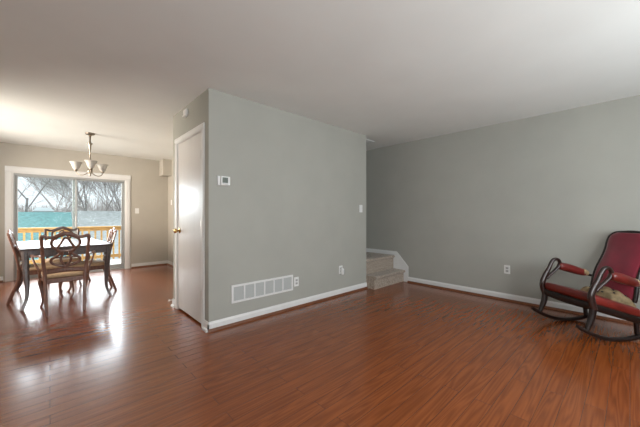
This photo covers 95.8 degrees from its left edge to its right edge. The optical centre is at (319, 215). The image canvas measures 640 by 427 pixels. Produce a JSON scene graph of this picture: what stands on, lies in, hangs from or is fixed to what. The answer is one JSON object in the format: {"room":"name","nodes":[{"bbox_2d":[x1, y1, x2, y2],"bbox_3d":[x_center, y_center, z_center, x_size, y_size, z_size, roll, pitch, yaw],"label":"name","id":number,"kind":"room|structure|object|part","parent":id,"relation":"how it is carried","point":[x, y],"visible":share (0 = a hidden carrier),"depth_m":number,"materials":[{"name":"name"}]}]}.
{"room":"living room","nodes":[
{"label":"living room","id":0,"kind":"room"},
{"bbox_2d":[0,142,167,281],"bbox_3d":[-4.913,-0.056,5.756,3.670,2.440,0.120,0,0,-43],"label":"wall","id":1,"kind":"structure","parent":0,"point":[149,190],"depth_m":6.41,"materials":[{"name":"paint"}]},
{"bbox_2d":[5,166,130,281],"bbox_3d":[-4.890,0.145,5.762,1.874,2.038,0.142,0,0,-43],"label":"door","id":2,"kind":"structure","parent":1,"relation":"in","point":[12,173],"depth_m":5.61,"materials":[{"name":"white wood"}]},
{"bbox_3d":[-5.171,0.204,5.496,0.857,1.848,0.032,0,0,-43],"label":"sliding panel","id":3,"kind":"part","parent":2,"relation":"part of","materials":[{"name":"clear glass"}]},
{"bbox_3d":[-4.630,0.204,6.058,0.845,1.848,0.032,0,0,-43],"label":"fixed panel","id":4,"kind":"part","parent":2,"relation":"part of","materials":[{"name":"clear glass"}]},
{"bbox_2d":[131,260,167,267],"bbox_3d":[-3.878,1.117,6.618,0.740,0.093,0.032,0,0,-43],"label":"baseboard","id":5,"kind":"structure","parent":1,"relation":"attached to","point":[147,264],"depth_m":6.59,"materials":[{"name":"white wood"}]},
{"bbox_3d":[-3.873,1.151,6.613,0.740,0.026,0.018,0,0,-43],"label":"shoe molding","id":6,"kind":"part","parent":5,"relation":"part of","materials":[{"name":"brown wood"}]},
{"bbox_2d":[168,160,172,261],"bbox_3d":[-2.387,-0.056,5.651,0.120,2.440,3.480,0,0,-43],"label":"wall","id":7,"kind":"structure","parent":0,"point":[170,178],"depth_m":6.73,"materials":[{"name":"paint"}]},
{"bbox_2d":[173,92,203,298],"bbox_3d":[-1.501,-0.056,3.400,0.120,2.440,1.020,0,0,-43],"label":"wall","id":8,"kind":"structure","parent":0,"point":[181,125],"depth_m":3.47,"materials":[{"name":"paint"}]},
{"bbox_2d":[182,108,187,117],"bbox_3d":[-1.554,-1.179,3.337,0.042,0.087,0.090,0,0,-43],"label":"door chime","id":9,"kind":"object","parent":8,"relation":"attached to","point":[185,112],"visible":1,"depth_m":3.31,"materials":[{"name":"white plastic"}]},
{"bbox_2d":[173,122,204,327],"bbox_3d":[-1.482,0.104,3.329,0.187,2.119,0.928,0,0,-43],"label":"door","id":10,"kind":"structure","parent":8,"relation":"in","point":[189,230],"depth_m":3.31,"materials":[{"name":"paint"}]},
{"bbox_2d":[202,320,208,332],"bbox_3d":[-1.157,1.117,2.920,0.032,0.093,0.116,0,0,-43],"label":"baseboard","id":11,"kind":"structure","parent":8,"relation":"attached to","point":[204,328],"depth_m":2.92,"materials":[{"name":"white wood"}]},
{"bbox_2d":[204,88,365,321],"bbox_3d":[-0.229,-0.056,3.808,2.538,2.440,0.120,0,0,-43],"label":"wall","id":12,"kind":"structure","parent":0,"point":[294,195],"depth_m":3.46,"materials":[{"name":"paint"}]},
{"bbox_2d":[217,176,229,185],"bbox_3d":[-0.995,-0.356,2.989,0.136,0.096,0.032,0,0,-43],"label":"thermostat","id":13,"kind":"object","parent":12,"relation":"attached to","point":[221,180],"visible":1,"depth_m":2.97,"materials":[{"name":"white plastic"}]},
{"bbox_2d":[231,275,292,303],"bbox_3d":[-0.638,0.838,3.334,0.818,0.192,0.014,0,0,-43],"label":"air vent","id":14,"kind":"object","parent":12,"relation":"in","point":[261,288],"visible":1,"depth_m":3.30,"materials":[{"name":"grey metal"}]},
{"bbox_3d":[-0.877,0.835,3.115,0.119,0.150,0.007,0,0,-43],"label":"louver panel","id":15,"kind":"part","parent":14,"relation":"part of","materials":[{"name":"grey metal"}]},
{"bbox_3d":[-0.780,0.835,3.205,0.110,0.150,0.007,0,0,-43],"label":"louver panel","id":16,"kind":"part","parent":14,"relation":"part of","materials":[{"name":"grey metal"}]},
{"bbox_3d":[-0.687,0.835,3.292,0.110,0.150,0.007,0,0,-43],"label":"louver panel","id":17,"kind":"part","parent":14,"relation":"part of","materials":[{"name":"grey metal"}]},
{"bbox_3d":[-0.593,0.835,3.379,0.110,0.150,0.007,0,0,-43],"label":"louver panel","id":18,"kind":"part","parent":14,"relation":"part of","materials":[{"name":"grey metal"}]},
{"bbox_3d":[-0.500,0.835,3.466,0.110,0.150,0.007,0,0,-43],"label":"louver panel","id":19,"kind":"part","parent":14,"relation":"part of","materials":[{"name":"grey metal"}]},
{"bbox_3d":[-0.403,0.835,3.557,0.119,0.150,0.007,0,0,-43],"label":"louver panel","id":20,"kind":"part","parent":14,"relation":"part of","materials":[{"name":"grey metal"}]},
{"bbox_2d":[207,282,367,332],"bbox_3d":[-0.182,1.117,3.748,2.552,0.093,0.032,0,0,-43],"label":"baseboard","id":21,"kind":"structure","parent":12,"relation":"attached to","point":[227,322],"depth_m":3.46,"materials":[{"name":"white wood"}]},
{"bbox_2d":[294,277,298,286],"bbox_3d":[-0.297,0.839,3.656,0.072,0.116,0.009,0,0,-43],"label":"wall outlet","id":22,"kind":"object","parent":12,"relation":"attached to","point":[296,279],"visible":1,"depth_m":3.65,"materials":[{"name":"white plastic"}]},
{"bbox_2d":[0,265,639,426],"bbox_3d":[-0.959,1.224,3.277,6.310,0.120,9.140,0,0,-43],"label":"floor","id":23,"kind":"structure","parent":0,"point":[402,354],"depth_m":2.24,"materials":[{"name":"brown wood"}]},
{"bbox_2d":[6,229,63,304],"bbox_3d":[-3.998,0.683,4.093,0.577,0.985,0.506,0,0,-43],"label":"dining chair","id":24,"kind":"object","parent":23,"relation":"on","point":[32,269],"visible":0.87,"depth_m":3.91,"materials":[{"name":"brown wood"}]},
{"bbox_3d":[-4.036,0.946,3.815,0.145,0.447,0.042,0,0,-38],"label":"leg","id":25,"kind":"part","parent":24,"relation":"part of","materials":[{"name":"brown wood"}]},
{"bbox_3d":[-4.021,0.484,3.799,0.046,0.484,0.129,0,0,32],"label":"post","id":26,"kind":"part","parent":24,"relation":"part of","materials":[{"name":"brown wood"}]},
{"bbox_3d":[-4.293,0.484,4.090,0.129,0.484,0.046,0,0,-28],"label":"post","id":27,"kind":"part","parent":24,"relation":"part of","materials":[{"name":"brown wood"}]},
{"bbox_3d":[-3.961,0.780,4.127,0.440,0.057,0.468,0,0,-43],"label":"seat rail","id":28,"kind":"part","parent":24,"relation":"part of","materials":[{"name":"brown wood"}]},
{"bbox_3d":[-3.948,0.723,4.139,0.425,0.057,0.443,0,0,-43],"label":"seat","id":29,"kind":"part","parent":24,"relation":"part of","materials":[{"name":"fabric"}]},
{"bbox_3d":[-3.666,0.966,4.106,0.081,0.418,0.056,0,0,-2],"label":"leg","id":30,"kind":"part","parent":24,"relation":"part of","materials":[{"name":"brown wood"}]},
{"bbox_2d":[30,231,95,316],"bbox_3d":[-3.199,0.683,3.634,0.639,0.985,0.577,0,0,-43],"label":"armchair","id":31,"kind":"object","parent":23,"relation":"on","point":[66,273],"visible":1,"depth_m":3.50,"materials":[{"name":"brown wood"}]},
{"bbox_3d":[-3.530,0.966,3.670,0.081,0.418,0.056,0,0,6],"label":"leg","id":32,"kind":"part","parent":31,"relation":"part of","materials":[{"name":"brown wood"}]},
{"bbox_3d":[-3.197,0.484,3.339,0.046,0.484,0.129,0,0,-28],"label":"post","id":33,"kind":"part","parent":31,"relation":"part of","materials":[{"name":"brown wood"}]},
{"bbox_3d":[-3.181,0.946,3.354,0.145,0.447,0.042,0,0,42],"label":"leg","id":34,"kind":"part","parent":31,"relation":"part of","materials":[{"name":"brown wood"}]},
{"bbox_3d":[-3.234,0.780,3.671,0.468,0.057,0.440,0,0,-43],"label":"seat rail","id":35,"kind":"part","parent":31,"relation":"part of","materials":[{"name":"brown wood"}]},
{"bbox_3d":[-3.246,0.723,3.683,0.443,0.057,0.425,0,0,-43],"label":"seat","id":36,"kind":"part","parent":31,"relation":"part of","materials":[{"name":"fabric"}]},
{"bbox_3d":[-3.016,0.233,3.437,0.455,0.085,0.036,0,0,-43],"label":"crest rail","id":37,"kind":"part","parent":31,"relation":"part of","materials":[{"name":"brown wood"}]},
{"bbox_3d":[-3.081,0.660,3.506,0.382,0.071,0.027,0,0,-43],"label":"rail","id":38,"kind":"part","parent":31,"relation":"part of","materials":[{"name":"brown wood"}]},
{"bbox_3d":[-2.922,0.946,3.595,0.042,0.447,0.145,0,0,-38],"label":"leg","id":39,"kind":"part","parent":31,"relation":"part of","materials":[{"name":"brown wood"}]},
{"bbox_3d":[-2.906,0.484,3.611,0.129,0.484,0.046,0,0,32],"label":"post","id":40,"kind":"part","parent":31,"relation":"part of","materials":[{"name":"brown wood"}]},
{"bbox_2d":[44,226,82,285],"bbox_3d":[-4.284,0.683,4.818,0.506,0.985,0.577,0,0,-43],"label":"dining chair","id":41,"kind":"object","parent":23,"relation":"on","point":[65,260],"visible":0.3,"depth_m":4.86,"materials":[{"name":"brown wood"}]},
{"bbox_3d":[-4.468,0.233,5.015,0.455,0.085,0.036,0,0,-43],"label":"crest rail","id":42,"kind":"part","parent":41,"relation":"part of","materials":[{"name":"brown wood"}]},
{"bbox_3d":[-4.238,0.723,4.768,0.443,0.057,0.425,0,0,-43],"label":"seat","id":43,"kind":"part","parent":41,"relation":"part of","materials":[{"name":"fabric"}]},
{"bbox_2d":[16,238,112,310],"bbox_3d":[-3.858,0.790,4.332,1.490,0.764,0.950,0,0,42],"label":"dining table","id":44,"kind":"object","parent":23,"relation":"on","point":[26,248],"visible":0.8,"depth_m":3.94,"materials":[{"name":"brown wood"}]},
{"bbox_3d":[-4.651,0.805,4.480,0.072,0.736,0.088,0,0,42],"label":"leg","id":45,"kind":"part","parent":44,"relation":"part of","materials":[{"name":"brown wood"}]},
{"bbox_3d":[-3.632,0.805,3.559,0.072,0.736,0.088,0,0,42],"label":"leg","id":46,"kind":"part","parent":44,"relation":"part of","materials":[{"name":"brown wood"}]},
{"bbox_3d":[-3.066,0.805,4.185,0.072,0.736,0.088,0,0,42],"label":"leg","id":47,"kind":"part","parent":44,"relation":"part of","materials":[{"name":"brown wood"}]},
{"bbox_2d":[67,227,116,297],"bbox_3d":[-3.478,0.683,4.416,0.577,0.985,0.506,0,0,-45],"label":"dining chair","id":48,"kind":"object","parent":23,"relation":"on","point":[96,264],"visible":0.57,"depth_m":4.39,"materials":[{"name":"brown wood"}]},
{"bbox_3d":[-3.504,0.966,4.085,0.056,0.418,0.081,0,0,4],"label":"leg","id":49,"kind":"part","parent":48,"relation":"part of","materials":[{"name":"brown wood"}]},
{"bbox_3d":[-3.526,0.723,4.368,0.425,0.057,0.443,0,0,-45],"label":"seat","id":50,"kind":"part","parent":48,"relation":"part of","materials":[{"name":"fabric"}]},
{"bbox_3d":[-3.514,0.780,4.381,0.440,0.057,0.468,0,0,-45],"label":"seat rail","id":51,"kind":"part","parent":48,"relation":"part of","materials":[{"name":"brown wood"}]},
{"bbox_3d":[-3.199,0.946,4.443,0.042,0.447,0.145,0,0,40],"label":"leg","id":52,"kind":"part","parent":48,"relation":"part of","materials":[{"name":"brown wood"}]},
{"bbox_3d":[-3.183,0.484,4.428,0.129,0.484,0.046,0,0,-30],"label":"post","id":53,"kind":"part","parent":48,"relation":"part of","materials":[{"name":"brown wood"}]},
{"bbox_2d":[366,248,407,289],"bbox_3d":[0.794,0.906,5.209,0.868,0.515,1.263,0,0,-43],"label":"carpeted stairs","id":54,"kind":"structure","parent":23,"relation":"on","point":[384,268],"depth_m":4.96,"materials":[{"name":"carpet"}]},
{"bbox_2d":[531,230,639,341],"bbox_3d":[2.776,0.660,2.934,0.893,1.008,0.613,0,0,-3],"label":"rocking chair","id":55,"kind":"object","parent":23,"relation":"on","point":[613,290],"visible":1,"depth_m":2.82,"materials":[{"name":"brown wood"}]},
{"bbox_3d":[2.446,0.938,3.176,0.111,0.269,0.053,0,0,-3],"label":"leg","id":56,"kind":"part","parent":55,"relation":"part of","materials":[{"name":"brown wood"}]},
{"bbox_3d":[2.920,1.006,3.185,0.058,0.229,0.048,0,0,-3],"label":"leg","id":57,"kind":"part","parent":55,"relation":"part of","materials":[{"name":"brown wood"}]},
{"bbox_3d":[2.478,0.938,2.653,0.111,0.269,0.053,0,0,-3],"label":"leg","id":58,"kind":"part","parent":55,"relation":"part of","materials":[{"name":"brown wood"}]},
{"bbox_3d":[2.743,0.913,2.932,0.558,0.229,0.536,0,0,-3],"label":"seat frame","id":59,"kind":"part","parent":55,"relation":"part of","materials":[{"name":"brown wood"}]},
{"bbox_2d":[545,282,639,316],"bbox_3d":[2.727,0.842,2.931,0.540,0.232,0.544,0,0,-3],"label":"seat cushion","id":60,"kind":"object","parent":55,"relation":"on","point":[612,300],"depth_m":2.74,"materials":[{"name":"red leather"}]},
{"bbox_3d":[2.949,1.006,2.702,0.058,0.229,0.048,0,0,-3],"label":"leg","id":61,"kind":"part","parent":55,"relation":"part of","materials":[{"name":"brown wood"}]},
{"bbox_2d":[0,0,639,160],"bbox_3d":[-0.959,-1.326,3.277,6.310,0.100,9.140,0,0,-43],"label":"ceiling","id":62,"kind":"structure","parent":0,"point":[389,72],"depth_m":2.38,"materials":[{"name":"paint"}]},
{"bbox_2d":[69,132,107,176],"bbox_3d":[-3.544,-0.942,4.467,0.495,0.668,0.454,0,0,-43],"label":"chandelier","id":63,"kind":"object","parent":62,"relation":"hanging from","point":[90,163],"visible":1,"depth_m":4.46,"materials":[{"name":"silver metal"}]},
{"bbox_3d":[-3.763,-0.764,4.460,0.166,0.112,0.166,0,0,-43],"label":"lamp shade","id":64,"kind":"part","parent":63,"relation":"part of","materials":[{"name":"white glass"}]},
{"bbox_3d":[-3.577,-1.028,4.500,0.068,0.404,0.068,0,0,-43],"label":"stem","id":65,"kind":"part","parent":63,"relation":"part of","materials":[{"name":"silver metal"}]},
{"bbox_3d":[-3.450,-0.764,4.358,0.166,0.112,0.166,0,0,-43],"label":"lamp shade","id":66,"kind":"part","parent":63,"relation":"part of","materials":[{"name":"white glass"}]},
{"bbox_3d":[-3.518,-0.764,4.680,0.166,0.112,0.166,0,0,-43],"label":"lamp shade","id":67,"kind":"part","parent":63,"relation":"part of","materials":[{"name":"white glass"}]},
{"bbox_2d":[159,159,171,176],"bbox_3d":[-3.583,-1.093,6.710,0.182,0.365,0.300,0,0,-43],"label":"soffit","id":68,"kind":"structure","parent":62,"relation":"attached to","point":[165,165],"depth_m":6.62,"materials":[{"name":"paint"}]},
{"bbox_2d":[366,95,639,308],"bbox_3d":[1.304,-0.056,5.389,0.120,2.440,9.140,0,0,-43],"label":"wall","id":69,"kind":"structure","parent":0,"point":[458,208],"depth_m":3.93,"materials":[{"name":"paint"}]},
{"bbox_2d":[504,265,509,273],"bbox_3d":[2.556,0.741,3.953,0.009,0.116,0.072,0,0,-43],"label":"wall outlet","id":70,"kind":"object","parent":69,"relation":"attached to","point":[506,267],"visible":1,"depth_m":3.95,"materials":[{"name":"white plastic"}]},
{"bbox_2d":[407,277,632,324],"bbox_3d":[2.906,1.117,3.560,0.032,0.093,4.040,0,0,-43],"label":"baseboard","id":71,"kind":"structure","parent":69,"relation":"attached to","point":[569,308],"depth_m":3.91,"materials":[{"name":"white wood"}]},
{"label":"outside","id":72,"kind":"structure","parent":0,"visible":0},
{"bbox_2d":[110,259,120,263],"bbox_3d":[-5.978,1.279,6.552,6.600,0.030,2.458,0,0,-43],"label":"floor","id":73,"kind":"structure","parent":72,"point":[113,261],"depth_m":7.92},
{"bbox_2d":[18,226,120,263],"bbox_3d":[-7.057,0.783,7.093,4.180,0.962,0.140,0,0,-43],"label":"deck railing","id":74,"kind":"object","parent":73,"relation":"on","point":[84,228],"visible":0.17,"depth_m":7.77,"materials":[{"name":"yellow wood"}]},
{"bbox_3d":[-7.057,0.363,7.093,4.180,0.122,0.140,0,0,-43],"label":"rail","id":75,"kind":"part","parent":74,"relation":"part of","materials":[{"name":"brown wood"}]},
{"bbox_3d":[-7.057,1.141,7.093,4.080,0.085,0.040,0,0,-43],"label":"rail","id":76,"kind":"part","parent":74,"relation":"part of","materials":[{"name":"brown wood"}]},
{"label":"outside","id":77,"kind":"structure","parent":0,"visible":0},
{"bbox_3d":[-43.543,4.164,46.658,120.000,0.200,112.360,0,0,-43],"label":"ground","id":78,"kind":"structure","parent":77,"visible":0},
{"bbox_2d":[18,179,51,211],"bbox_3d":[-18.768,-3.064,17.488,12.261,14.267,5.936,0,0,-43],"label":"bare tree","id":79,"kind":"object","parent":78,"relation":"on","point":[26,203],"visible":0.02,"depth_m":18.27,"materials":[{"name":"grey plant"}]},
{"bbox_2d":[18,178,63,208],"bbox_3d":[-21.657,-0.096,20.526,7.111,8.338,6.723,0,0,-43],"label":"bare tree","id":80,"kind":"object","parent":78,"relation":"on","point":[25,178],"visible":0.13,"depth_m":21.04,"materials":[{"name":"grey plant"}]},
{"bbox_2d":[32,207,53,211],"bbox_3d":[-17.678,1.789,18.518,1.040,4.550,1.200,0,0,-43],"label":"shed","id":81,"kind":"object","parent":78,"relation":"on","point":[38,209],"visible":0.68,"depth_m":18.07,"materials":[{"name":"grey"}]},
{"bbox_2d":[18,212,71,263],"bbox_3d":[-16.955,1.949,9.960,12.800,4.230,8.700,0,0,-43],"label":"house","id":82,"kind":"structure","parent":78,"relation":"on","point":[25,219],"depth_m":13.60,"materials":[{"name":"teal"}]},
{"bbox_2d":[23,177,88,211],"bbox_3d":[-18.685,-2.100,22.070,5.971,12.341,8.123,0,0,4],"label":"bare tree","id":83,"kind":"object","parent":78,"relation":"on","point":[79,200],"visible":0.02,"depth_m":20.60,"materials":[{"name":"grey plant"}]},
{"bbox_2d":[18,177,120,210],"bbox_3d":[-16.227,-0.341,19.576,5.913,8.825,7.505,0,0,25],"label":"bare tree","id":84,"kind":"object","parent":78,"relation":"on","point":[40,180],"visible":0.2,"depth_m":18.72,"materials":[{"name":"grey plant"}]},
{"bbox_2d":[18,198,120,211],"bbox_3d":[-22.714,0.956,27.342,23.543,6.228,17.482,0,0,-43],"label":"scrub","id":85,"kind":"object","parent":78,"relation":"on","point":[100,207],"visible":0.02,"depth_m":26.61,"materials":[{"name":"grey plant"}]},
{"bbox_2d":[22,177,119,210],"bbox_3d":[-15.876,-1.286,19.932,8.099,10.706,7.714,0,0,-25],"label":"bare tree","id":86,"kind":"object","parent":78,"relation":"on","point":[85,196],"visible":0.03,"depth_m":18.79,"materials":[{"name":"grey plant"}]},
{"bbox_2d":[56,180,119,211],"bbox_3d":[-16.949,-0.806,20.187,7.652,9.765,4.436,0,0,19],"label":"bare tree","id":87,"kind":"object","parent":78,"relation":"on","point":[68,180],"visible":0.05,"depth_m":20.32,"materials":[{"name":"grey plant"}]},
{"bbox_2d":[64,181,120,210],"bbox_3d":[-14.974,-0.724,20.787,5.504,9.650,6.358,0,0,-27],"label":"bare tree","id":88,"kind":"object","parent":78,"relation":"on","point":[103,184],"visible":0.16,"depth_m":19.76,"materials":[{"name":"grey plant"}]},
{"bbox_2d":[71,211,120,260],"bbox_3d":[-8.360,1.904,18.734,11.660,4.320,9.600,0,0,-43],"label":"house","id":89,"kind":"structure","parent":78,"relation":"on","point":[84,218],"depth_m":15.34,"materials":[{"name":"white"}]},
{"bbox_2d":[94,182,120,210],"bbox_3d":[-14.844,-0.669,21.689,6.476,9.473,6.127,0,0,-22],"label":"bare tree","id":90,"kind":"object","parent":78,"relation":"on","point":[94,182],"visible":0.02,"depth_m":21.65,"materials":[{"name":"grey plant"}]}
]}

